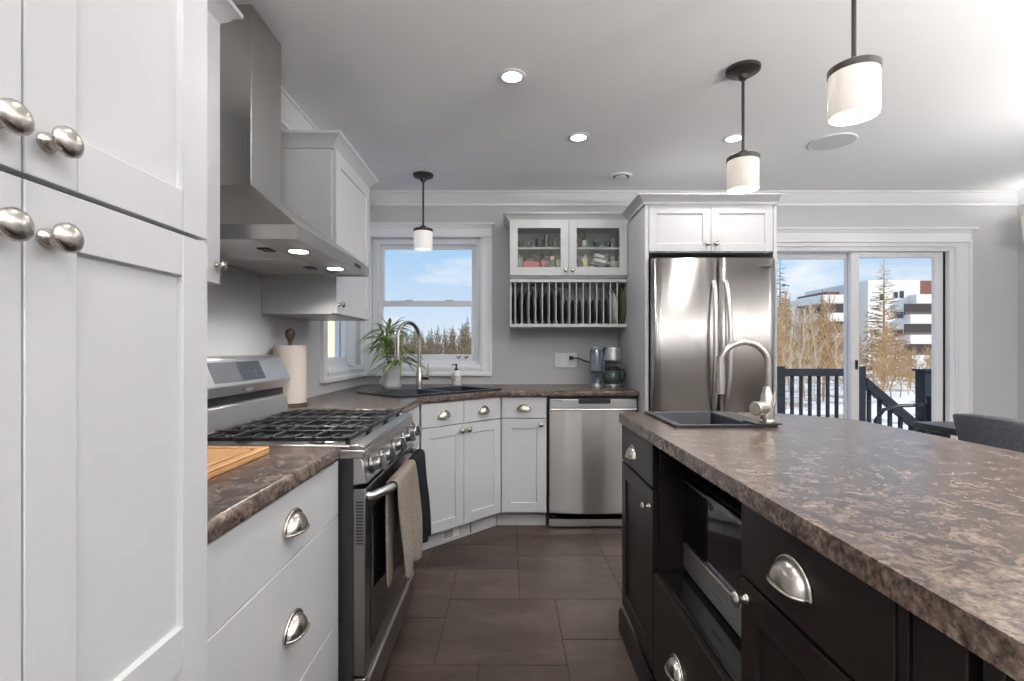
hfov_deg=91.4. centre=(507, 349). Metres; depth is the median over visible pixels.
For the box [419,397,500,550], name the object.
base cabinet
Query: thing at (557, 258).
bottle
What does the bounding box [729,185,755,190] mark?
diffuser
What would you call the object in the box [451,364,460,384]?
soap dispenser
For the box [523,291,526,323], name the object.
dinner plate
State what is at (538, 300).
dinner plate
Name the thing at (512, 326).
shelf
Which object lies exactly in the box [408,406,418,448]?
base cabinet
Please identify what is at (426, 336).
bare tree
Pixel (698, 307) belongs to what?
refrigerator
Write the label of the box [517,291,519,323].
dinner plate
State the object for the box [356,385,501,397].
sink
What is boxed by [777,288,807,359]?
bare tree
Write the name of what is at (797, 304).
bare tree
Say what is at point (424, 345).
bare tree
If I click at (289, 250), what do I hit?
hood light
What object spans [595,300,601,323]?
plate
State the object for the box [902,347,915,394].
bare tree
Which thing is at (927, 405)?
patio chair
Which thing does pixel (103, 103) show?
pantry cabinet
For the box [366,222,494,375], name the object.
window
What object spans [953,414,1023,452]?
dining chair
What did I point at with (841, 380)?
bare tree
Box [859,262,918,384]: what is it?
tree
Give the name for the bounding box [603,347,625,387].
coffee maker
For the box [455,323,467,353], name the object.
bare tree
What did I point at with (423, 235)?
pendant light
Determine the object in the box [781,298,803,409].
birch tree
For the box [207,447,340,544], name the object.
countertop
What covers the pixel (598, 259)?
box
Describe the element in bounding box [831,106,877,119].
diffuser
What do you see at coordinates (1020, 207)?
wall
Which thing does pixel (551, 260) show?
bottle
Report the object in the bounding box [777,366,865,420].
deck railing
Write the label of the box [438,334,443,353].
bare tree
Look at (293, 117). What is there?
trim
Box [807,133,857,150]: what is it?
ceiling speaker
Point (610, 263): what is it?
bowl
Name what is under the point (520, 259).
bottle
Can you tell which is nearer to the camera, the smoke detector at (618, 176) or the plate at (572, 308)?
the smoke detector at (618, 176)
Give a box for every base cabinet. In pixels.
[207,461,337,680]
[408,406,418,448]
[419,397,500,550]
[497,397,546,524]
[618,425,658,680]
[654,449,740,680]
[730,502,912,680]
[913,614,1015,680]
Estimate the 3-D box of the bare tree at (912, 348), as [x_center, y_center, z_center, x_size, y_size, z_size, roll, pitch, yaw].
[21.424,1.009,26.621,0.730,2.343,0.635,0,0,40]
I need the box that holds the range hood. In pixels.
[220,4,368,276]
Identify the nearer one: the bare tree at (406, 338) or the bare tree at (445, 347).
the bare tree at (406, 338)
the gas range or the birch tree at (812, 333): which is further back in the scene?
the birch tree at (812, 333)
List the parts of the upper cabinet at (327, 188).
crown, door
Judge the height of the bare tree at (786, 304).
4.663 m
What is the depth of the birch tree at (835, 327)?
16.27 m
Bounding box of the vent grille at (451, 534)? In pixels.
[442,526,458,540]
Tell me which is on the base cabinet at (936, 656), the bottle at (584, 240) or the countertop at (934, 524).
the countertop at (934, 524)
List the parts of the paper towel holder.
post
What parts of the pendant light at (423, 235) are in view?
rod, lamp shade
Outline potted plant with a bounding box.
[353,317,433,388]
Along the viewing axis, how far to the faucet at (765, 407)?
1.72 m
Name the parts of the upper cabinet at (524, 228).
door, crown, door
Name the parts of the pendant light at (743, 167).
rod, lamp shade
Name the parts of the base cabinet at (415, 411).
drawer, door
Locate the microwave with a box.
[683,478,745,637]
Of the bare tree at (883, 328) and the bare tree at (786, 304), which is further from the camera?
the bare tree at (883, 328)
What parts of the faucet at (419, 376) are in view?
valve handle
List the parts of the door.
fixed panel, head casing, sliding panel, casing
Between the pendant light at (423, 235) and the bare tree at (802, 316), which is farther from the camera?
the bare tree at (802, 316)
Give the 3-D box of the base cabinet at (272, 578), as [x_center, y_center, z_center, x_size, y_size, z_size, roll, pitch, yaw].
[-0.796,0.751,1.131,0.659,0.858,0.689,0,0,0]
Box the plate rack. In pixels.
[510,278,626,328]
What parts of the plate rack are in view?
panel, rail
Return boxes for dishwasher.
[546,397,636,525]
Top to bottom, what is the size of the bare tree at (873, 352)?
3.330 m
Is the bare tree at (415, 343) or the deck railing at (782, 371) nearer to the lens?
the deck railing at (782, 371)
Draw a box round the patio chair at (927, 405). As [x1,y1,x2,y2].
[873,396,930,433]
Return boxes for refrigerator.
[649,258,774,412]
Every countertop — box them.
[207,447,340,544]
[289,384,638,413]
[619,412,1023,680]
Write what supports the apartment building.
on the snowy ground
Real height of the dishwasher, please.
0.868 m
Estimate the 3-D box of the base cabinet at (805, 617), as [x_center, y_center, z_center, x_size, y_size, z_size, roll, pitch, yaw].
[0.772,0.743,0.817,0.655,0.875,0.434,0,0,0]
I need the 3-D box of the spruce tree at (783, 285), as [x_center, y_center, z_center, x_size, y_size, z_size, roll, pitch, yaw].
[20.586,-2.570,37.951,3.552,9.500,3.345,0,0,0]
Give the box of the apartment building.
[787,280,930,364]
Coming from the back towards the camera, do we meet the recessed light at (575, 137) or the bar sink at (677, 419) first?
the recessed light at (575, 137)
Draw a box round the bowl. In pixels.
[607,261,618,266]
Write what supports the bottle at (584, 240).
on the upper cabinet at (524, 228)
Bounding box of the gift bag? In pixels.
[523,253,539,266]
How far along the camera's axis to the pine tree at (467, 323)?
50.77 m
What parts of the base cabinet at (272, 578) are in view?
cup pull, cup pull, drawer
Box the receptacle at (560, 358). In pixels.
[558,356,562,364]
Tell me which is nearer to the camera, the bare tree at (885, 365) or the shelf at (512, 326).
the shelf at (512, 326)
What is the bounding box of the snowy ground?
[782,364,929,429]
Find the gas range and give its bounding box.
[207,355,421,680]
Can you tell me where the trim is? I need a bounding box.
[281,86,1023,205]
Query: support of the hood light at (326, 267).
attached to the range hood
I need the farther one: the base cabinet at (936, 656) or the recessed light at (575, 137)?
the recessed light at (575, 137)
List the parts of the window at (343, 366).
sliding sash, fixed sash, frame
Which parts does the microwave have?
trim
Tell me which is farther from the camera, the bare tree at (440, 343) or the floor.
the bare tree at (440, 343)
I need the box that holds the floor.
[381,514,655,680]
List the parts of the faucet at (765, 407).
valve handle, deck plate, lever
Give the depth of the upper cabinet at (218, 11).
1.38 m
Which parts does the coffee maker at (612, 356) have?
lid, handle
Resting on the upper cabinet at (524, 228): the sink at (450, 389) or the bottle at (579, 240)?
the bottle at (579, 240)
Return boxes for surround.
[618,193,781,412]
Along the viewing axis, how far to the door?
3.90 m
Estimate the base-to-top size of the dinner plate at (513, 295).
0.250 m
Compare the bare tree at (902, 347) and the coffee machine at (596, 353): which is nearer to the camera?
the coffee machine at (596, 353)
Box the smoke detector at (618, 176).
[609,172,631,180]
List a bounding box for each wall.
[207,125,362,397]
[328,321,334,356]
[363,206,1017,419]
[1018,204,1023,420]
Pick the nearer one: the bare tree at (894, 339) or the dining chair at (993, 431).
the dining chair at (993, 431)
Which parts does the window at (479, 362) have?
frame, sash, sash, head casing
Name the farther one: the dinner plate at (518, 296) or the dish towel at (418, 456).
the dinner plate at (518, 296)
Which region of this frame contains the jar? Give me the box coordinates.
[604,241,609,246]
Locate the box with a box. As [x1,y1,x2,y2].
[590,252,607,266]
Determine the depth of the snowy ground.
22.02 m
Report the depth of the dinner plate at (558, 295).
3.67 m
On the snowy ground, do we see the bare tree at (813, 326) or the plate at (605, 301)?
the bare tree at (813, 326)
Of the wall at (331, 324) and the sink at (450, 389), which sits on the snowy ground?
the wall at (331, 324)
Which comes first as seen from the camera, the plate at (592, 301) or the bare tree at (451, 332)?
the plate at (592, 301)
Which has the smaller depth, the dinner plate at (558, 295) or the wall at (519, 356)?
the dinner plate at (558, 295)
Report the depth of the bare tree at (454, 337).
37.60 m
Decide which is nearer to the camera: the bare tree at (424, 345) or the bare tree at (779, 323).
the bare tree at (779, 323)
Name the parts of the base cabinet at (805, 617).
knob, cup pull, door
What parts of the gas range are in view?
burner, burner, burner knob, control panel, storage drawer, oven door, door glass, burner knob, door handle, burner knob, burner knob, burner knob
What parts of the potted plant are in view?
pot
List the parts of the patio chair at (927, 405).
arm, leg, backrest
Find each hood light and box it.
[286,248,310,253]
[325,266,344,269]
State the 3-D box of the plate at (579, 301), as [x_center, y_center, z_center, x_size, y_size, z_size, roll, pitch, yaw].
[0.522,-0.282,3.727,0.022,0.184,0.184,0,0,0]
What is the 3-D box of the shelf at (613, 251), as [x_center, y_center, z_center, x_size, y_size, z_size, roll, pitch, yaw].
[0.433,-0.735,3.751,0.809,0.014,0.281,0,0,0]
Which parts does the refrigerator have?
door, handle, handle, door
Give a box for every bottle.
[518,253,522,266]
[539,253,546,266]
[547,251,555,266]
[552,234,557,246]
[556,254,559,266]
[578,235,581,246]
[581,254,588,266]
[582,232,586,246]
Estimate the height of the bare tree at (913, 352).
2.405 m
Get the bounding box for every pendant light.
[413,171,433,250]
[725,59,760,193]
[827,0,882,125]
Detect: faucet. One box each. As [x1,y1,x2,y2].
[395,321,429,388]
[716,339,782,424]
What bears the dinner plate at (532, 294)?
in the plate rack
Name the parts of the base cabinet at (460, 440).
drawer, door, cup pull, frame, door, drawer, cup pull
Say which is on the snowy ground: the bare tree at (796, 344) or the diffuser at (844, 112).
the bare tree at (796, 344)
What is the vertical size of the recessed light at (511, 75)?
0.007 m
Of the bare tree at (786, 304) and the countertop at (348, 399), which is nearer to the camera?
the countertop at (348, 399)
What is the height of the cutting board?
0.020 m
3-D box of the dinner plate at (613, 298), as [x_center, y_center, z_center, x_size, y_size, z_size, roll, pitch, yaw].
[0.774,-0.317,3.758,0.032,0.250,0.250,0,0,-3]
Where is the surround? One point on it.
(659, 225)
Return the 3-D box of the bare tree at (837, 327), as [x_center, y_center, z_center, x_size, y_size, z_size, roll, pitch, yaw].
[14.796,0.215,22.589,1.225,3.933,1.066,0,0,-13]
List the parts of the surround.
panel, door, crown, door, panel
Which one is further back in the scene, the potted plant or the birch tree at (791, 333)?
the birch tree at (791, 333)
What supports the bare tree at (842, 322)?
on the snowy ground
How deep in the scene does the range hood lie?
1.76 m
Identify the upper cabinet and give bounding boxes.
[198,0,243,284]
[262,130,378,320]
[503,212,626,282]
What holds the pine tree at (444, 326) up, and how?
on the snowy ground
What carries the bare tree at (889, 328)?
on the snowy ground
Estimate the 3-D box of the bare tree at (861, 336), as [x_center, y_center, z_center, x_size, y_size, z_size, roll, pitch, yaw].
[20.161,0.603,28.829,0.900,3.159,1.034,0,0,16]
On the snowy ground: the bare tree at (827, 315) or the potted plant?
the bare tree at (827, 315)
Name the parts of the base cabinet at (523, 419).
drawer, door, cup pull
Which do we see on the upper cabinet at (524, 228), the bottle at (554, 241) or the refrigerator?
the bottle at (554, 241)
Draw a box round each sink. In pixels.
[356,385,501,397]
[644,411,777,427]
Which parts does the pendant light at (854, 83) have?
rod, lamp shade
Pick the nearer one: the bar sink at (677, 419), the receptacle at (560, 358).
the bar sink at (677, 419)
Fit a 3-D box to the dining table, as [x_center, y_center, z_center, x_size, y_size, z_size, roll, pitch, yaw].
[2.930,0.805,2.260,0.980,0.750,1.500,0,0,0]
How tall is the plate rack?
0.352 m
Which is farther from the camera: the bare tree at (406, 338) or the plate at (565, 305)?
the bare tree at (406, 338)
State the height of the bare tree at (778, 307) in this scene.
4.869 m
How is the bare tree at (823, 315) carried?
on the snowy ground
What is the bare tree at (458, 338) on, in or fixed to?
on the snowy ground
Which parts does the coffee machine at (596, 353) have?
lid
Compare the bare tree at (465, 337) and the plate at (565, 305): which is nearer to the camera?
the plate at (565, 305)
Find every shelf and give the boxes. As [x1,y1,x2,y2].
[510,324,626,328]
[518,247,618,255]
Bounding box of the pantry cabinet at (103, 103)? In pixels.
[0,0,206,680]
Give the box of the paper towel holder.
[273,329,307,407]
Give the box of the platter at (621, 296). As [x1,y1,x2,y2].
[616,289,625,323]
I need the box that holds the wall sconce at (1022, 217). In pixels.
[1021,215,1023,240]
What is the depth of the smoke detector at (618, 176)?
3.48 m
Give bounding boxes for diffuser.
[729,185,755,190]
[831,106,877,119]
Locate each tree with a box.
[404,333,412,352]
[410,334,416,353]
[421,338,428,353]
[422,336,432,353]
[423,338,432,353]
[430,332,441,353]
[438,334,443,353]
[441,326,447,353]
[442,335,449,353]
[443,328,457,353]
[449,331,458,353]
[453,335,465,353]
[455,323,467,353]
[459,326,470,353]
[466,315,470,348]
[777,263,795,366]
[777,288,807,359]
[777,294,799,392]
[777,297,802,376]
[777,298,795,381]
[777,301,795,362]
[778,310,807,380]
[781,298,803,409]
[785,304,809,367]
[787,309,815,397]
[788,307,812,389]
[793,300,830,386]
[799,303,821,365]
[802,300,832,403]
[808,290,834,366]
[809,295,842,394]
[810,293,843,400]
[819,315,838,367]
[821,312,843,381]
[828,327,842,395]
[830,325,843,387]
[832,322,843,367]
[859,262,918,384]
[859,336,865,365]
[866,326,884,397]
[871,328,899,405]
[873,320,890,390]
[879,328,897,387]
[882,324,906,397]
[888,330,910,397]
[902,346,921,392]
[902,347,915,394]
[904,348,916,390]
[916,344,930,368]
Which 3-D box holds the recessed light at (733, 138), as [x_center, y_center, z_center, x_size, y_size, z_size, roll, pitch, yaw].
[1.300,-1.216,2.877,0.124,0.007,0.124,0,0,0]
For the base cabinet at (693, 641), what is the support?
on the floor
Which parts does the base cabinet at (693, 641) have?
cup pull, drawer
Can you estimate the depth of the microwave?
1.39 m
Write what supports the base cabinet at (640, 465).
on the floor
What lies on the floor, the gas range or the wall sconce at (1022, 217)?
the gas range
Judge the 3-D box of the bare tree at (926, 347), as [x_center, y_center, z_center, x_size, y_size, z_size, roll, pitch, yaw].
[17.679,0.932,21.056,0.677,2.498,0.778,0,0,-5]
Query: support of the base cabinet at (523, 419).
on the floor
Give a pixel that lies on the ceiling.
(412, 86)
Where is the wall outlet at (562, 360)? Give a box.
[555,353,576,367]
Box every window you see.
[320,320,366,382]
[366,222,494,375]
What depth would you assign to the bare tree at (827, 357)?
21.28 m
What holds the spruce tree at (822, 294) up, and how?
on the snowy ground
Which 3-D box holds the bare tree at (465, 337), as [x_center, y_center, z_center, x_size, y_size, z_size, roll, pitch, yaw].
[-3.177,0.199,35.967,1.142,3.968,1.383,0,0,15]
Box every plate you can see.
[512,291,514,323]
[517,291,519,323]
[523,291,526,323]
[530,292,533,323]
[536,291,540,323]
[543,292,546,323]
[550,291,553,323]
[557,291,560,323]
[563,300,567,323]
[570,300,574,323]
[577,300,580,323]
[582,300,587,323]
[591,300,594,323]
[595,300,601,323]
[602,300,607,323]
[607,291,616,323]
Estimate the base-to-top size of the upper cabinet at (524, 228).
0.460 m
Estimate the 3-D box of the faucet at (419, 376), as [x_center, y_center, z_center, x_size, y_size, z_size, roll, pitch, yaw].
[-0.639,0.033,3.277,0.090,0.448,0.276,0,0,42]
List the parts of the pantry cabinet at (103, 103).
door, door, knob, knob, knob, knob, door, door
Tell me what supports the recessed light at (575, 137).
in the ceiling
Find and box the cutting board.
[207,446,268,479]
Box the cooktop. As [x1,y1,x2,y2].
[207,413,412,458]
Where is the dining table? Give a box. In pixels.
[914,422,956,437]
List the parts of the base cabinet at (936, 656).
stile panel, stile panel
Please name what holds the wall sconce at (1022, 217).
attached to the wall at (1020, 207)
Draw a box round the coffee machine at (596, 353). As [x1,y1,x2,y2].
[590,347,602,386]
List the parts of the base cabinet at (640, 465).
cup pull, molding, drawer, knob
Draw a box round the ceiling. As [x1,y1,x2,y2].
[232,0,1023,189]
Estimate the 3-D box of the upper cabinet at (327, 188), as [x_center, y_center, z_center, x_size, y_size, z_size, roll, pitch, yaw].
[-0.938,-0.574,2.565,0.377,0.817,0.672,0,0,0]
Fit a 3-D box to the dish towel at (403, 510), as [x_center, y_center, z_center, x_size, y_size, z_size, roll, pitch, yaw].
[-0.367,0.607,1.785,0.091,0.372,0.308,0,0,0]
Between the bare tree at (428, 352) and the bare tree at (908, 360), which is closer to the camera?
the bare tree at (908, 360)
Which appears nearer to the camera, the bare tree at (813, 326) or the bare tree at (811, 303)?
the bare tree at (813, 326)
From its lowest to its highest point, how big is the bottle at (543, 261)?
0.116 m
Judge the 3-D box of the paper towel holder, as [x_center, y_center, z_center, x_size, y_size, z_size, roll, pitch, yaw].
[-1.035,0.082,2.375,0.156,0.368,0.156,0,0,0]
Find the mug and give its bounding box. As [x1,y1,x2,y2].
[535,238,545,246]
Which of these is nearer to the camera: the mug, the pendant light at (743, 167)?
the pendant light at (743, 167)
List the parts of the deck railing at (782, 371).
post, rail, post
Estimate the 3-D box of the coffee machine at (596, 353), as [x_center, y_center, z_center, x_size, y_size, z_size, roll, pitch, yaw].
[0.637,0.120,3.609,0.101,0.291,0.132,0,0,0]
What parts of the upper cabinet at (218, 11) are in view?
door, knob, crown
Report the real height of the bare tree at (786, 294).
4.979 m
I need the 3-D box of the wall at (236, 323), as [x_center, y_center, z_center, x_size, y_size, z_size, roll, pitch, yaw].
[-1.210,-0.020,0.152,0.160,2.400,7.505,0,0,0]
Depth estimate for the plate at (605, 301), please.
3.67 m
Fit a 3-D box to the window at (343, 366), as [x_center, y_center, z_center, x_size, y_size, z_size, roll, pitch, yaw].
[-1.178,-0.392,3.455,0.204,1.183,0.890,0,0,0]
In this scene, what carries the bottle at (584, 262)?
in the upper cabinet at (524, 228)
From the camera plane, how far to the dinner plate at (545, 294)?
3.68 m
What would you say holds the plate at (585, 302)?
on the plate rack
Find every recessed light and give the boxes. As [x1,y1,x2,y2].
[498,68,525,83]
[568,132,588,141]
[722,133,745,142]
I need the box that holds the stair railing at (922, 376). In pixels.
[866,369,930,432]
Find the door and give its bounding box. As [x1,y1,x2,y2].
[777,227,978,439]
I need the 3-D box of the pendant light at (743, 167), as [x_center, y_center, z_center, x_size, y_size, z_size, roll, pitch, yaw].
[1.020,-0.958,2.170,0.142,0.525,0.142,0,0,0]
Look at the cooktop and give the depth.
1.66 m
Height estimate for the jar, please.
0.051 m
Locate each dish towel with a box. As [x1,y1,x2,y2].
[385,459,422,587]
[408,449,430,542]
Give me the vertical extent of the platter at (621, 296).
0.270 m
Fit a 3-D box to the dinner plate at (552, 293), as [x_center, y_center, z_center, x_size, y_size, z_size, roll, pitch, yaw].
[0.325,-0.315,3.757,0.022,0.250,0.250,0,0,0]
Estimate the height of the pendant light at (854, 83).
0.538 m
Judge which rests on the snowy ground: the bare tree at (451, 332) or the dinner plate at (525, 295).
the bare tree at (451, 332)
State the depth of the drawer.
1.32 m
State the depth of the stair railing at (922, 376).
5.47 m
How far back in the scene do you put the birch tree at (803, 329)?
16.52 m
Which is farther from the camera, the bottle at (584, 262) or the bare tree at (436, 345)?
the bare tree at (436, 345)

